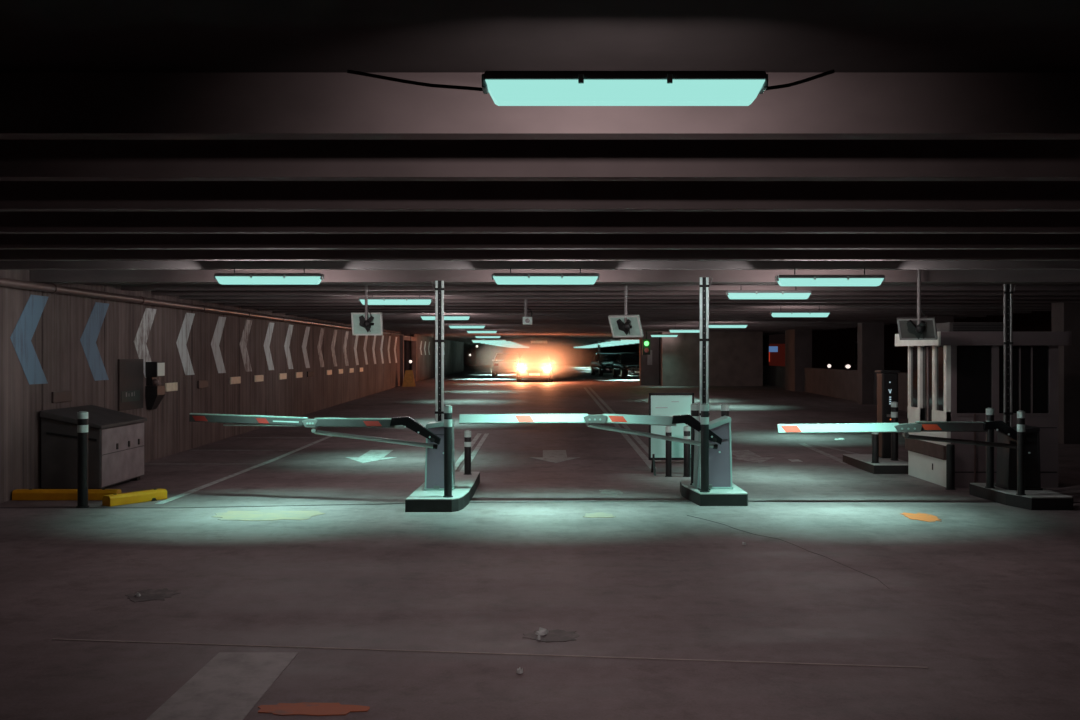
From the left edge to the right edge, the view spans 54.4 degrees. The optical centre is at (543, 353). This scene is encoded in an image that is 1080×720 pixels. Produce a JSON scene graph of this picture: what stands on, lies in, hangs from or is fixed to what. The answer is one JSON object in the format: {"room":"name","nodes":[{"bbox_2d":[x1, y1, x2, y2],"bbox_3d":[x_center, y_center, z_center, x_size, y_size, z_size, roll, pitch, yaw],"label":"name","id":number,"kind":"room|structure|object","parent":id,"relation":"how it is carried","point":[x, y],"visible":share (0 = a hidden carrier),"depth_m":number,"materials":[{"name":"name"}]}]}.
{"room":"parking garage","nodes":[
{"label":"parking garage","id":0,"kind":"room"},
{"bbox_2d":[0,270,399,502],"bbox_3d":[-6.768,0.295,24.250,0.404,3.210,47.500,0,0,0],"label":"wall","id":1,"kind":"structure","parent":0,"point":[49,342],"depth_m":18.18,"materials":[{"name":"concrete"}]},
{"bbox_2d":[51,390,71,402],"bbox_3d":[-6.555,0.580,14.275,0.030,0.150,0.550,0,0,0],"label":"wall plate","id":2,"kind":"object","parent":1,"relation":"attached to","point":[59,396],"visible":1,"depth_m":14.23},
{"bbox_2d":[118,359,142,410],"bbox_3d":[-6.551,0.480,16.665,0.039,0.800,0.970,0,0,0],"label":"notice board","id":3,"kind":"object","parent":1,"relation":"attached to","point":[130,371],"visible":0.98,"depth_m":16.61,"materials":[{"name":"grey metal"}]},
{"bbox_2d":[145,362,164,409],"bbox_3d":[-6.470,0.525,17.480,0.200,0.790,0.360,0,0,0],"label":"wall box","id":4,"kind":"object","parent":1,"relation":"attached to","point":[154,395],"visible":1,"depth_m":17.34,"materials":[{"name":"black paint"}]},
{"bbox_2d":[165,382,177,391],"bbox_3d":[-6.555,0.580,18.475,0.030,0.150,0.550,0,0,0],"label":"wall plate","id":5,"kind":"object","parent":1,"relation":"attached to","point":[168,386],"visible":1,"depth_m":18.43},
{"bbox_2d":[0,277,403,335],"bbox_3d":[-6.462,-0.855,26.900,0.216,0.132,41.800,0,0,0],"label":"pipe","id":6,"kind":"object","parent":1,"relation":"attached to","point":[6,282],"visible":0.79,"depth_m":16.63,"materials":[{"name":"metal"}]},
{"bbox_2d":[197,380,207,388],"bbox_3d":[-6.555,0.580,20.175,0.030,0.150,0.550,0,0,0],"label":"wall plate","id":7,"kind":"object","parent":1,"relation":"attached to","point":[202,383],"visible":1,"depth_m":20.11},
{"bbox_2d":[230,377,240,383],"bbox_3d":[-6.555,0.560,22.300,0.030,0.150,0.700,0,0,0],"label":"wall plate","id":8,"kind":"object","parent":1,"relation":"attached to","point":[233,380],"visible":1,"depth_m":22.26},
{"bbox_2d":[254,375,263,381],"bbox_3d":[-6.555,0.560,24.150,0.030,0.150,0.700,0,0,0],"label":"wall plate","id":9,"kind":"object","parent":1,"relation":"attached to","point":[257,378],"visible":1,"depth_m":24.05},
{"bbox_2d":[279,373,286,379],"bbox_3d":[-6.555,0.560,26.350,0.030,0.150,0.700,0,0,0],"label":"wall plate","id":10,"kind":"object","parent":1,"relation":"attached to","point":[281,375],"visible":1,"depth_m":26.27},
{"bbox_2d":[295,372,302,377],"bbox_3d":[-6.555,0.560,28.100,0.030,0.150,0.700,0,0,0],"label":"wall plate","id":11,"kind":"object","parent":1,"relation":"attached to","point":[297,374],"visible":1,"depth_m":28.03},
{"bbox_2d":[307,371,313,376],"bbox_3d":[-6.555,0.560,29.450,0.030,0.150,0.700,0,0,0],"label":"wall plate","id":12,"kind":"object","parent":1,"relation":"attached to","point":[309,373],"visible":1,"depth_m":29.41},
{"bbox_2d":[404,334,405,374],"bbox_3d":[-8.235,0.295,50.750,2.730,3.210,6.500,0,0,0],"label":"wall","id":13,"kind":"structure","parent":0,"point":[404,334],"depth_m":53.30,"materials":[{"name":"concrete"}]},
{"bbox_2d":[406,334,462,380],"bbox_3d":[-6.768,0.295,69.600,0.404,3.210,32.800,0,0,0],"label":"wall","id":14,"kind":"structure","parent":0,"point":[453,350],"depth_m":60.79,"materials":[{"name":"concrete"}]},
{"bbox_2d":[400,336,416,385],"bbox_3d":[-6.550,0.475,50.575,0.240,2.650,5.250,0,0,0],"label":"trim","id":15,"kind":"structure","parent":14,"relation":"attached to","point":[402,338],"depth_m":50.20,"materials":[{"name":"concrete"}]},
{"bbox_2d":[0,0,1079,345],"bbox_3d":[0.250,-1.215,64.750,23.500,0.590,132.500,0,0,0],"label":"ceiling","id":16,"kind":"structure","parent":0,"point":[161,147],"depth_m":5.87,"materials":[{"name":"concrete"}]},
{"bbox_2d":[214,268,323,284],"bbox_3d":[-3.152,-0.894,12.047,1.234,0.188,0.162,0,0,0],"label":"ceiling light","id":17,"kind":"object","parent":16,"relation":"hanging from","point":[234,278],"visible":1,"depth_m":11.98,"materials":[{"name":"plastic"}]},
{"bbox_2d":[215,276,321,284],"bbox_3d":[-3.152,-0.843,12.050,1.202,0.085,0.144,0,0,0],"label":"diffuser","id":18,"kind":"object","parent":17,"relation":"attached to","point":[224,280],"depth_m":11.99,"materials":[{"name":"plastic"}]},
{"bbox_2d":[351,285,382,334],"bbox_3d":[-2.700,-0.772,15.973,0.470,0.976,0.193,0,0,6],"label":"hanging sign","id":19,"kind":"object","parent":16,"relation":"hanging from","point":[363,323],"visible":0.98,"depth_m":15.98,"materials":[{"name":"metal"}]},
{"bbox_2d":[359,295,432,304],"bbox_3d":[-2.495,-1.044,17.697,1.234,0.428,0.162,0,0,0],"label":"ceiling light","id":20,"kind":"object","parent":16,"relation":"hanging from","point":[372,300],"visible":0.96,"depth_m":17.63,"materials":[{"name":"plastic"}]},
{"bbox_2d":[360,299,430,304],"bbox_3d":[-2.495,-0.873,17.700,1.202,0.085,0.144,0,0,0],"label":"diffuser","id":21,"kind":"object","parent":20,"relation":"attached to","point":[370,301],"depth_m":17.63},
{"bbox_2d":[420,313,470,319],"bbox_3d":[-2.430,-1.049,25.897,1.234,0.418,0.162,0,0,0],"label":"ceiling light","id":22,"kind":"object","parent":16,"relation":"hanging from","point":[424,317],"visible":0.73,"depth_m":25.83,"materials":[{"name":"plastic"}]},
{"bbox_2d":[421,316,469,319],"bbox_3d":[-2.430,-0.882,25.900,1.202,0.085,0.144,0,0,0],"label":"diffuser","id":23,"kind":"object","parent":22,"relation":"attached to","point":[423,317],"depth_m":25.83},
{"bbox_2d":[448,325,484,327],"bbox_3d":[-2.581,-1.059,35.197,1.234,0.398,0.162,0,0,0],"label":"ceiling light","id":24,"kind":"object","parent":16,"relation":"hanging from","point":[450,326],"visible":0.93,"depth_m":35.13,"materials":[{"name":"plastic"}]},
{"bbox_2d":[449,326,484,327],"bbox_3d":[-2.581,-0.902,35.200,1.202,0.085,0.144,0,0,0],"label":"diffuser","id":25,"kind":"object","parent":24,"relation":"attached to","point":[449,326],"depth_m":35.13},
{"bbox_2d":[467,330,496,332],"bbox_3d":[-2.498,-1.049,42.297,1.234,0.418,0.162,0,0,0],"label":"ceiling light","id":26,"kind":"object","parent":16,"relation":"hanging from","point":[468,331],"visible":0.98,"depth_m":42.23,"materials":[{"name":"plastic"}]},
{"bbox_2d":[467,331,496,332],"bbox_3d":[-2.498,-0.882,42.300,1.202,0.085,0.144,0,0,0],"label":"diffuser","id":27,"kind":"object","parent":26,"relation":"attached to","point":[467,331],"depth_m":42.23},
{"bbox_2d":[475,333,500,337],"bbox_3d":[-2.667,-1.009,49.997,1.234,0.498,0.162,0,0,0],"label":"ceiling light","id":28,"kind":"object","parent":16,"relation":"hanging from","point":[479,335],"visible":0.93,"depth_m":49.93,"materials":[{"name":"plastic"}]},
{"bbox_2d":[475,336,499,337],"bbox_3d":[-2.667,-0.802,50.000,1.202,0.085,0.144,0,0,0],"label":"diffuser","id":29,"kind":"object","parent":28,"relation":"attached to","point":[475,336],"depth_m":49.93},
{"bbox_2d":[472,339,505,342],"bbox_3d":[-3.038,-0.939,57.995,1.913,0.637,0.251,0,0,0],"label":"ceiling light","id":30,"kind":"object","parent":16,"relation":"hanging from","point":[473,340],"visible":0.92,"depth_m":57.89,"materials":[{"name":"plastic"}]},
{"bbox_2d":[481,340,511,343],"bbox_3d":[-2.869,-0.939,62.149,1.913,0.637,0.251,0,0,0],"label":"ceiling light","id":31,"kind":"object","parent":16,"relation":"hanging from","point":[506,341],"visible":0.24,"depth_m":62.08,"materials":[{"name":"plastic"}]},
{"bbox_2d":[523,299,532,324],"bbox_3d":[-0.294,-0.895,18.992,0.179,0.730,0.215,0,0,0],"label":"box","id":32,"kind":"object","parent":16,"relation":"hanging from","point":[526,320],"visible":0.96,"depth_m":18.91,"materials":[{"name":"grey metal"}]},
{"bbox_2d":[492,268,599,284],"bbox_3d":[0.017,-0.894,12.047,1.234,0.188,0.162,0,0,0],"label":"ceiling light","id":33,"kind":"object","parent":16,"relation":"hanging from","point":[510,278],"visible":1,"depth_m":11.98,"materials":[{"name":"plastic"}]},
{"bbox_2d":[493,276,597,284],"bbox_3d":[0.017,-0.843,12.050,1.202,0.085,0.144,0,0,0],"label":"diffuser","id":34,"kind":"object","parent":33,"relation":"attached to","point":[500,280],"depth_m":11.99,"materials":[{"name":"plastic"}]},
{"bbox_2d":[347,70,834,105],"bbox_3d":[0.160,-1.020,4.069,1.663,0.370,1.267,0,0,0],"label":"ceiling light","id":35,"kind":"object","parent":16,"relation":"hanging from","point":[506,88],"visible":1,"depth_m":3.45,"materials":[{"name":"plastic"}]},
{"bbox_2d":[485,80,764,105],"bbox_3d":[0.267,-0.868,3.500,0.920,0.065,0.110,0,0,0],"label":"diffuser","id":36,"kind":"object","parent":35,"relation":"attached to","point":[503,92],"depth_m":3.45,"materials":[{"name":"plastic"}]},
{"bbox_2d":[601,342,628,344],"bbox_3d":[4.689,-0.939,68.918,1.913,0.637,0.251,0,0,0],"label":"ceiling light","id":37,"kind":"object","parent":16,"relation":"hanging from","point":[603,343],"visible":0.26,"depth_m":68.85,"materials":[{"name":"plastic"}]},
{"bbox_2d":[602,343,628,344],"bbox_3d":[4.689,-0.686,68.923,1.863,0.132,0.223,0,0,0],"label":"diffuser","id":38,"kind":"object","parent":37,"relation":"attached to","point":[602,343],"depth_m":68.85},
{"bbox_2d":[605,339,634,343],"bbox_3d":[4.705,-0.939,64.611,1.913,0.637,0.251,0,0,0],"label":"ceiling light","id":39,"kind":"object","parent":16,"relation":"hanging from","point":[606,342],"visible":0.29,"depth_m":64.52,"materials":[{"name":"plastic"}]},
{"bbox_2d":[606,342,634,343],"bbox_3d":[4.705,-0.686,64.615,1.863,0.132,0.223,0,0,0],"label":"diffuser","id":40,"kind":"object","parent":39,"relation":"attached to","point":[606,342],"depth_m":64.52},
{"bbox_2d":[610,337,638,342],"bbox_3d":[4.743,-0.939,60.303,1.913,0.637,0.251,0,0,0],"label":"ceiling light","id":41,"kind":"object","parent":16,"relation":"hanging from","point":[611,341],"visible":0.29,"depth_m":60.21,"materials":[{"name":"plastic"}]},
{"bbox_2d":[611,341,638,342],"bbox_3d":[4.743,-0.686,60.308,1.863,0.132,0.223,0,0,0],"label":"diffuser","id":42,"kind":"object","parent":41,"relation":"attached to","point":[611,341],"depth_m":60.21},
{"bbox_2d":[608,285,643,336],"bbox_3d":[1.241,-0.757,15.998,0.500,1.006,0.233,0,0,30],"label":"hanging sign","id":43,"kind":"object","parent":16,"relation":"hanging from","point":[625,325],"visible":0.97,"depth_m":15.95,"materials":[{"name":"metal"}]},
{"bbox_2d":[620,337,638,341],"bbox_3d":[5.013,-0.939,55.995,1.913,0.637,0.251,0,0,0],"label":"ceiling light","id":44,"kind":"object","parent":16,"relation":"hanging from","point":[626,339],"visible":0.51,"depth_m":55.89,"materials":[{"name":"plastic"}]},
{"bbox_2d":[642,332,649,354],"bbox_3d":[4.539,-0.613,46.580,0.340,1.295,0.240,0,0,0],"label":"traffic light","id":45,"kind":"object","parent":16,"relation":"hanging from","point":[645,342],"visible":0.95,"depth_m":46.51,"materials":[{"name":"black paint"}]},
{"bbox_2d":[650,334,677,336],"bbox_3d":[5.371,-1.009,46.897,1.234,0.498,0.162,0,0,0],"label":"ceiling light","id":46,"kind":"object","parent":16,"relation":"hanging from","point":[651,335],"visible":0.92,"depth_m":46.84,"materials":[{"name":"plastic"}]},
{"bbox_2d":[651,335,677,336],"bbox_3d":[5.371,-0.802,46.900,1.202,0.085,0.144,0,0,0],"label":"diffuser","id":47,"kind":"object","parent":46,"relation":"attached to","point":[651,335],"depth_m":46.84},
{"bbox_2d":[669,329,699,332],"bbox_3d":[4.876,-0.994,35.797,1.234,0.528,0.162,0,0,0],"label":"ceiling light","id":48,"kind":"object","parent":16,"relation":"hanging from","point":[670,330],"visible":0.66,"depth_m":35.73,"materials":[{"name":"plastic"}]},
{"bbox_2d":[709,322,747,327],"bbox_3d":[5.627,-1.029,32.197,1.234,0.458,0.162,0,0,0],"label":"ceiling light","id":49,"kind":"object","parent":16,"relation":"hanging from","point":[714,325],"visible":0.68,"depth_m":32.13,"materials":[{"name":"plastic"}]},
{"bbox_2d":[709,325,746,327],"bbox_3d":[5.627,-0.843,32.200,1.202,0.085,0.144,0,0,0],"label":"diffuser","id":50,"kind":"object","parent":49,"relation":"attached to","point":[710,326],"depth_m":32.13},
{"bbox_2d":[726,285,811,298],"bbox_3d":[3.271,-1.029,15.297,1.234,0.458,0.162,0,0,0],"label":"ceiling light","id":51,"kind":"object","parent":16,"relation":"hanging from","point":[732,294],"visible":0.94,"depth_m":15.23,"materials":[{"name":"plastic"}]},
{"bbox_2d":[727,293,810,298],"bbox_3d":[3.271,-0.843,15.300,1.202,0.085,0.144,0,0,0],"label":"diffuser","id":52,"kind":"object","parent":51,"relation":"attached to","point":[730,295],"depth_m":15.24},
{"bbox_2d":[770,306,829,316],"bbox_3d":[5.339,-1.014,21.897,1.234,0.488,0.162,0,0,0],"label":"ceiling light","id":53,"kind":"object","parent":16,"relation":"hanging from","point":[780,313],"visible":0.93,"depth_m":21.83,"materials":[{"name":"plastic"}]},
{"bbox_2d":[771,313,828,316],"bbox_3d":[5.339,-0.812,21.900,1.202,0.085,0.144,0,0,0],"label":"diffuser","id":54,"kind":"object","parent":53,"relation":"attached to","point":[773,314],"depth_m":21.84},
{"bbox_2d":[775,268,884,285],"bbox_3d":[3.279,-0.884,12.047,1.234,0.208,0.162,0,0,0],"label":"ceiling light","id":55,"kind":"object","parent":16,"relation":"hanging from","point":[783,280],"visible":1,"depth_m":11.98,"materials":[{"name":"plastic"}]},
{"bbox_2d":[777,278,883,285],"bbox_3d":[3.279,-0.823,12.050,1.202,0.085,0.144,0,0,0],"label":"diffuser","id":56,"kind":"object","parent":55,"relation":"attached to","point":[781,281],"depth_m":11.99,"materials":[{"name":"plastic"}]},
{"bbox_2d":[897,270,937,339],"bbox_3d":[4.720,-0.719,13.292,0.460,1.081,0.219,0,0,34],"label":"hanging sign","id":57,"kind":"object","parent":16,"relation":"hanging from","point":[909,328],"visible":0.96,"depth_m":13.24,"materials":[{"name":"grey metal"}]},
{"bbox_2d":[0,365,1079,719],"bbox_3d":[0.250,1.749,64.500,23.500,0.702,133.000,0,0,0],"label":"floor","id":58,"kind":"structure","parent":0,"point":[281,572],"depth_m":8.31,"materials":[{"name":"concrete"}]},
{"bbox_2d":[12,489,121,499],"bbox_3d":[-5.895,1.734,12.980,1.290,0.131,0.160,0,0,0],"label":"wheel stop","id":59,"kind":"object","parent":58,"relation":"on","point":[18,494],"visible":0.91,"depth_m":12.90,"materials":[{"name":"yellow paint"}]},
{"bbox_2d":[76,411,88,507],"bbox_3d":[-5.425,1.238,12.350,0.145,1.124,0.145,0,0,0],"label":"bollard","id":60,"kind":"object","parent":58,"relation":"on","point":[82,416],"visible":1,"depth_m":12.30,"materials":[{"name":"black paint"}]},
{"bbox_2d":[40,405,146,488],"bbox_3d":[-6.117,1.266,14.350,0.805,1.067,1.570,0,0,0],"label":"bin","id":61,"kind":"object","parent":58,"relation":"on","point":[115,438],"visible":1,"depth_m":13.61,"materials":[{"name":"grey plastic"}]},
{"bbox_2d":[102,488,166,506],"bbox_3d":[-4.960,1.734,12.750,0.168,0.131,0.793,0,0,34],"label":"wheel stop","id":62,"kind":"object","parent":58,"relation":"on","point":[153,494],"visible":1,"depth_m":12.66,"materials":[{"name":"yellow paint"}]},
{"bbox_2d":[402,370,415,386],"bbox_3d":[-6.069,1.092,47.215,0.540,0.740,0.470,0,0,0],"label":"board","id":63,"kind":"object","parent":58,"relation":"on","point":[408,381],"visible":1,"depth_m":47.06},
{"bbox_2d":[405,472,479,511],"bbox_3d":[-1.238,1.725,13.350,0.685,0.150,2.800,0,0,0],"label":"island","id":64,"kind":"object","parent":58,"relation":"on","point":[420,500],"visible":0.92,"depth_m":12.16,"materials":[{"name":"concrete"}]},
{"bbox_2d":[189,413,455,490],"bbox_3d":[-2.747,1.193,12.741,3.304,0.915,0.698,0,0,0],"label":"gate","id":65,"kind":"object","parent":64,"relation":"on","point":[433,432],"visible":0.93,"depth_m":12.72,"materials":[{"name":"metal"}]},
{"bbox_2d":[426,419,453,427],"bbox_3d":[-1.274,0.857,12.890,0.311,0.090,0.364,0,0,0],"label":"hood","id":66,"kind":"object","parent":65,"relation":"attached to","point":[437,424],"depth_m":12.71,"materials":[{"name":"paint"}]},
{"bbox_2d":[431,281,443,420],"bbox_3d":[-1.331,0.365,13.210,0.178,2.570,0.120,0,0,0],"label":"pole","id":67,"kind":"object","parent":64,"relation":"on","point":[439,285],"visible":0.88,"depth_m":13.19,"materials":[{"name":"metal"}]},
{"bbox_2d":[443,405,452,497],"bbox_3d":[-1.108,1.123,12.120,0.115,1.054,0.115,0,0,0],"label":"bollard","id":68,"kind":"object","parent":64,"relation":"on","point":[447,409],"visible":1,"depth_m":12.08,"materials":[{"name":"black paint"}]},
{"bbox_2d":[464,430,470,474],"bbox_3d":[-1.046,1.348,14.400,0.115,0.604,0.115,0,0,0],"label":"bollard","id":69,"kind":"object","parent":64,"relation":"on","point":[467,433],"visible":1,"depth_m":14.36,"materials":[{"name":"black paint"}]},
{"bbox_2d":[492,353,519,376],"bbox_3d":[-2.280,0.661,65.990,2.053,1.475,4.310,0,0,0],"label":"car","id":70,"kind":"object","parent":58,"relation":"on","point":[504,363],"visible":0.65,"depth_m":63.95,"materials":[{"name":"white paint"}]},
{"bbox_2d":[515,353,554,381],"bbox_3d":[-0.466,0.661,54.010,2.053,1.475,4.310,0,0,0],"label":"car","id":71,"kind":"object","parent":58,"relation":"on","point":[530,365],"visible":1,"depth_m":52.41,"materials":[{"name":"grey paint"}]},
{"bbox_2d":[526,370,542,372],"bbox_3d":[-0.466,0.869,51.895,0.840,0.140,0.050,0,0,0],"label":"grille","id":72,"kind":"object","parent":71,"relation":"attached to","point":[527,371],"depth_m":51.87,"materials":[{"name":"yellow paint"}]},
{"bbox_2d":[535,627,547,635],"bbox_3d":[-0.011,1.782,6.760,0.075,0.026,0.135,0,0,15],"label":"paper scrap","id":73,"kind":"object","parent":58,"relation":"on","point":[542,631],"visible":0.97,"depth_m":6.73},
{"bbox_2d":[591,353,626,375],"bbox_3d":[4.210,0.661,68.010,2.053,1.475,4.310,0,0,-8],"label":"car","id":74,"kind":"object","parent":58,"relation":"on","point":[601,363],"visible":0.66,"depth_m":67.29,"materials":[{"name":"black paint"}]},
{"bbox_2d":[612,353,638,378],"bbox_3d":[5.142,0.661,61.010,2.053,1.475,4.310,0,0,-6],"label":"car","id":75,"kind":"object","parent":58,"relation":"on","point":[624,364],"visible":0.55,"depth_m":60.21,"materials":[{"name":"black paint"}]},
{"bbox_2d":[665,426,671,476],"bbox_3d":[1.831,1.428,15.430,0.110,0.744,0.110,0,0,0],"label":"bollard","id":76,"kind":"object","parent":58,"relation":"on","point":[668,429],"visible":0.81,"depth_m":15.39,"materials":[{"name":"black paint"}]},
{"bbox_2d":[649,393,693,475],"bbox_3d":[1.913,1.192,15.765,0.680,1.215,0.470,0,0,0],"label":"sign board","id":77,"kind":"object","parent":58,"relation":"on","point":[660,404],"visible":0.65,"depth_m":15.75,"materials":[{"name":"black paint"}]},
{"bbox_2d":[683,426,690,476],"bbox_3d":[2.101,1.428,15.430,0.125,0.744,0.125,0,0,0],"label":"bollard","id":78,"kind":"object","parent":58,"relation":"on","point":[686,429],"visible":0.91,"depth_m":15.39,"materials":[{"name":"black paint"}]},
{"bbox_2d":[680,480,747,505],"bbox_3d":[2.083,1.725,13.085,0.675,0.150,1.330,0,0,0],"label":"traffic island","id":79,"kind":"object","parent":58,"relation":"on","point":[736,496],"visible":0.83,"depth_m":12.43,"materials":[{"name":"concrete"}]},
{"bbox_2d":[459,413,733,488],"bbox_3d":[0.649,1.184,12.891,3.330,0.932,0.658,0,0,0],"label":"gate","id":80,"kind":"object","parent":79,"relation":"on","point":[720,452],"visible":0.98,"depth_m":12.64,"materials":[{"name":"metal"}]},
{"bbox_2d":[694,416,730,432],"bbox_3d":[2.091,0.872,13.020,0.400,0.198,0.364,0,0,0],"label":"hood","id":81,"kind":"object","parent":80,"relation":"attached to","point":[722,424],"depth_m":12.86,"materials":[{"name":"paint"}]},
{"bbox_2d":[690,403,698,484],"bbox_3d":[1.903,1.138,13.250,0.125,1.024,0.125,0,0,0],"label":"bollard","id":82,"kind":"object","parent":79,"relation":"on","point":[694,407],"visible":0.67,"depth_m":13.21,"materials":[{"name":"black paint"}]},
{"bbox_2d":[700,404,709,492],"bbox_3d":[1.923,1.123,12.560,0.120,1.054,0.120,0,0,0],"label":"bollard","id":83,"kind":"object","parent":79,"relation":"on","point":[704,407],"visible":1,"depth_m":12.52,"materials":[{"name":"black paint"}]},
{"bbox_2d":[698,277,712,489],"bbox_3d":[1.964,0.360,12.760,0.178,2.580,0.120,0,0,0],"label":"pole","id":84,"kind":"object","parent":79,"relation":"on","point":[704,285],"visible":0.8,"depth_m":12.74,"materials":[{"name":"metal"}]},
{"bbox_2d":[721,404,728,416],"bbox_3d":[2.301,1.143,13.350,0.125,1.014,0.125,0,0,0],"label":"bollard","id":85,"kind":"object","parent":79,"relation":"on","point":[724,407],"visible":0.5,"depth_m":13.31,"materials":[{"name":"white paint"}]},
{"bbox_2d":[843,454,907,473],"bbox_3d":[5.275,1.730,16.575,0.650,0.140,1.650,0,0,0],"label":"traffic island","id":86,"kind":"object","parent":58,"relation":"on","point":[861,461],"visible":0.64,"depth_m":16.06,"materials":[{"name":"concrete"}]},
{"bbox_2d":[871,433,878,462],"bbox_3d":[5.048,1.403,16.000,0.125,0.514,0.125,0,0,0],"label":"bollard","id":87,"kind":"object","parent":86,"relation":"on","point":[875,436],"visible":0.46,"depth_m":15.96,"materials":[{"name":"black paint"}]},
{"bbox_2d":[875,370,899,457],"bbox_3d":[5.504,0.960,16.820,0.300,1.400,0.320,0,0,0],"label":"ticket machine","id":88,"kind":"object","parent":86,"relation":"on","point":[887,380],"visible":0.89,"depth_m":16.68,"materials":[{"name":"black paint"}]},
{"bbox_2d":[890,402,898,460],"bbox_3d":[5.474,1.203,16.400,0.125,0.914,0.125,0,0,0],"label":"bollard","id":89,"kind":"object","parent":86,"relation":"on","point":[894,405],"visible":0.94,"depth_m":16.36,"materials":[{"name":"black paint"}]},
{"bbox_2d":[946,444,955,489],"bbox_3d":[5.401,1.500,13.950,0.132,0.600,0.132,0,0,0],"label":"bollard","id":90,"kind":"object","parent":58,"relation":"on","point":[950,448],"visible":1,"depth_m":13.90,"materials":[{"name":"metal"}]},
{"bbox_2d":[895,332,1071,487],"bbox_3d":[6.160,0.750,14.900,1.780,2.100,1.740,0,0,0],"label":"booth","id":91,"kind":"object","parent":58,"relation":"on","point":[955,376],"visible":0.74,"depth_m":14.17,"materials":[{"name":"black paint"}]},
{"bbox_2d":[936,322,1003,331],"bbox_3d":[5.905,-0.350,14.547,0.850,0.160,0.706,0,0,0],"label":"roof unit","id":92,"kind":"structure","parent":91,"relation":"on","point":[949,326],"depth_m":14.20,"materials":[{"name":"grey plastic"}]},
{"bbox_2d":[953,325,1003,330],"bbox_3d":[5.905,-0.351,14.197,0.750,0.122,0.006,0,0,0],"label":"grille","id":93,"kind":"object","parent":92,"relation":"attached to","point":[955,327],"depth_m":14.19,"materials":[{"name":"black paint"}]},
{"bbox_2d":[969,483,1072,509],"bbox_3d":[5.785,1.725,12.775,0.670,0.150,1.350,0,0,0],"label":"traffic island","id":94,"kind":"object","parent":58,"relation":"on","point":[1044,499],"visible":0.85,"depth_m":12.33,"materials":[{"name":"concrete"}]},
{"bbox_2d":[777,420,1042,489],"bbox_3d":[4.420,1.223,12.806,3.246,0.854,0.628,0,0,0],"label":"gate","id":95,"kind":"object","parent":94,"relation":"on","point":[1006,471],"visible":0.83,"depth_m":12.57,"materials":[{"name":"metal"}]},
{"bbox_2d":[997,425,1039,433],"bbox_3d":[5.836,0.938,12.920,0.366,0.102,0.364,0,0,0],"label":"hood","id":96,"kind":"object","parent":95,"relation":"attached to","point":[1028,429],"depth_m":12.74,"materials":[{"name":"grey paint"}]},
{"bbox_2d":[985,408,994,487],"bbox_3d":[5.501,1.158,12.950,0.115,0.984,0.115,0,0,0],"label":"bollard","id":97,"kind":"object","parent":94,"relation":"on","point":[989,411],"visible":0.85,"depth_m":12.91,"materials":[{"name":"black paint"}]},
{"bbox_2d":[1004,284,1015,426],"bbox_3d":[5.874,0.385,13.260,0.178,2.530,0.120,0,0,0],"label":"pole","id":98,"kind":"object","parent":94,"relation":"on","point":[1008,293],"visible":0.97,"depth_m":13.24,"materials":[{"name":"grey metal"}]},
{"bbox_2d":[1016,411,1025,494],"bbox_3d":[5.588,1.158,12.300,0.105,0.984,0.105,0,0,0],"label":"bollard","id":99,"kind":"object","parent":94,"relation":"on","point":[1020,414],"visible":1,"depth_m":12.27,"materials":[{"name":"black paint"}]},
{"bbox_2d":[464,346,637,364],"bbox_3d":[0.250,0.245,130.200,23.500,3.110,0.400,0,0,0],"label":"wall","id":100,"kind":"structure","parent":0,"point":[482,355],"depth_m":130.01,"materials":[{"name":"concrete"}]},
{"bbox_2d":[638,335,768,364],"bbox_3d":[10.950,0.270,93.500,2.100,3.060,75.000,0,0,0],"label":"wall","id":101,"kind":"structure","parent":0,"point":[765,337],"depth_m":56.00,"materials":[{"name":"concrete"}]},
{"bbox_2d":[659,332,762,385],"bbox_3d":[7.625,0.155,51.750,4.550,2.890,8.500,0,0,0],"label":"wall","id":102,"kind":"structure","parent":0,"point":[735,358],"depth_m":47.50,"materials":[{"name":"concrete"}]},
{"bbox_2d":[639,332,658,384],"bbox_3d":[4.875,0.155,48.700,0.850,2.890,0.600,0,0,0],"label":"pillar","id":103,"kind":"structure","parent":102,"relation":"attached to","point":[648,374],"depth_m":48.41,"materials":[{"name":"concrete"}]},
{"bbox_2d":[647,350,651,364],"bbox_3d":[4.872,0.161,48.360,0.220,0.680,0.040,0,0,0],"label":"wall plate","id":104,"kind":"object","parent":102,"relation":"attached to","point":[649,357],"visible":0.76,"depth_m":48.35,"materials":[{"name":"grey metal"}]},
{"bbox_2d":[763,365,907,410],"bbox_3d":[10.625,1.175,34.500,0.250,1.250,43.000,0,0,0],"label":"wall","id":105,"kind":"structure","parent":0,"point":[838,383],"depth_m":38.09,"materials":[{"name":"concrete"}]},
{"bbox_2d":[785,330,811,390],"bbox_3d":[10.500,0.270,43.350,0.700,3.060,1.700,0,0,0],"label":"pillar","id":106,"kind":"structure","parent":105,"relation":"attached to","point":[798,343],"depth_m":42.50,"materials":[{"name":"concrete"}]},
{"bbox_2d":[857,323,883,404],"bbox_3d":[10.500,0.270,33.750,0.700,3.060,0.500,0,0,0],"label":"pillar","id":107,"kind":"structure","parent":105,"relation":"attached to","point":[870,336],"depth_m":33.50,"materials":[{"name":"concrete"}]},
{"bbox_2d":[924,315,953,322],"bbox_3d":[10.500,0.270,28.050,0.700,3.060,0.500,0,0,0],"label":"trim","id":108,"kind":"structure","parent":105,"relation":"attached to","point":[939,318],"depth_m":27.80,"materials":[{"name":"concrete"}]},
{"bbox_2d":[1051,303,1079,443],"bbox_3d":[10.500,0.270,20.750,0.700,3.060,0.500,0,0,0],"label":"pillar","id":109,"kind":"structure","parent":105,"relation":"attached to","point":[1065,317],"depth_m":20.50,"materials":[{"name":"concrete"}]},
{"label":"outside","id":110,"kind":"structure","parent":0,"visible":0},
{"bbox_2d":[769,344,784,365],"bbox_3d":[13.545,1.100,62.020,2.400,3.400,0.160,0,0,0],"label":"lit sign","id":111,"kind":"object","parent":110,"point":[776,351],"visible":0.27,"depth_m":62.00,"materials":[{"name":"black paint"}]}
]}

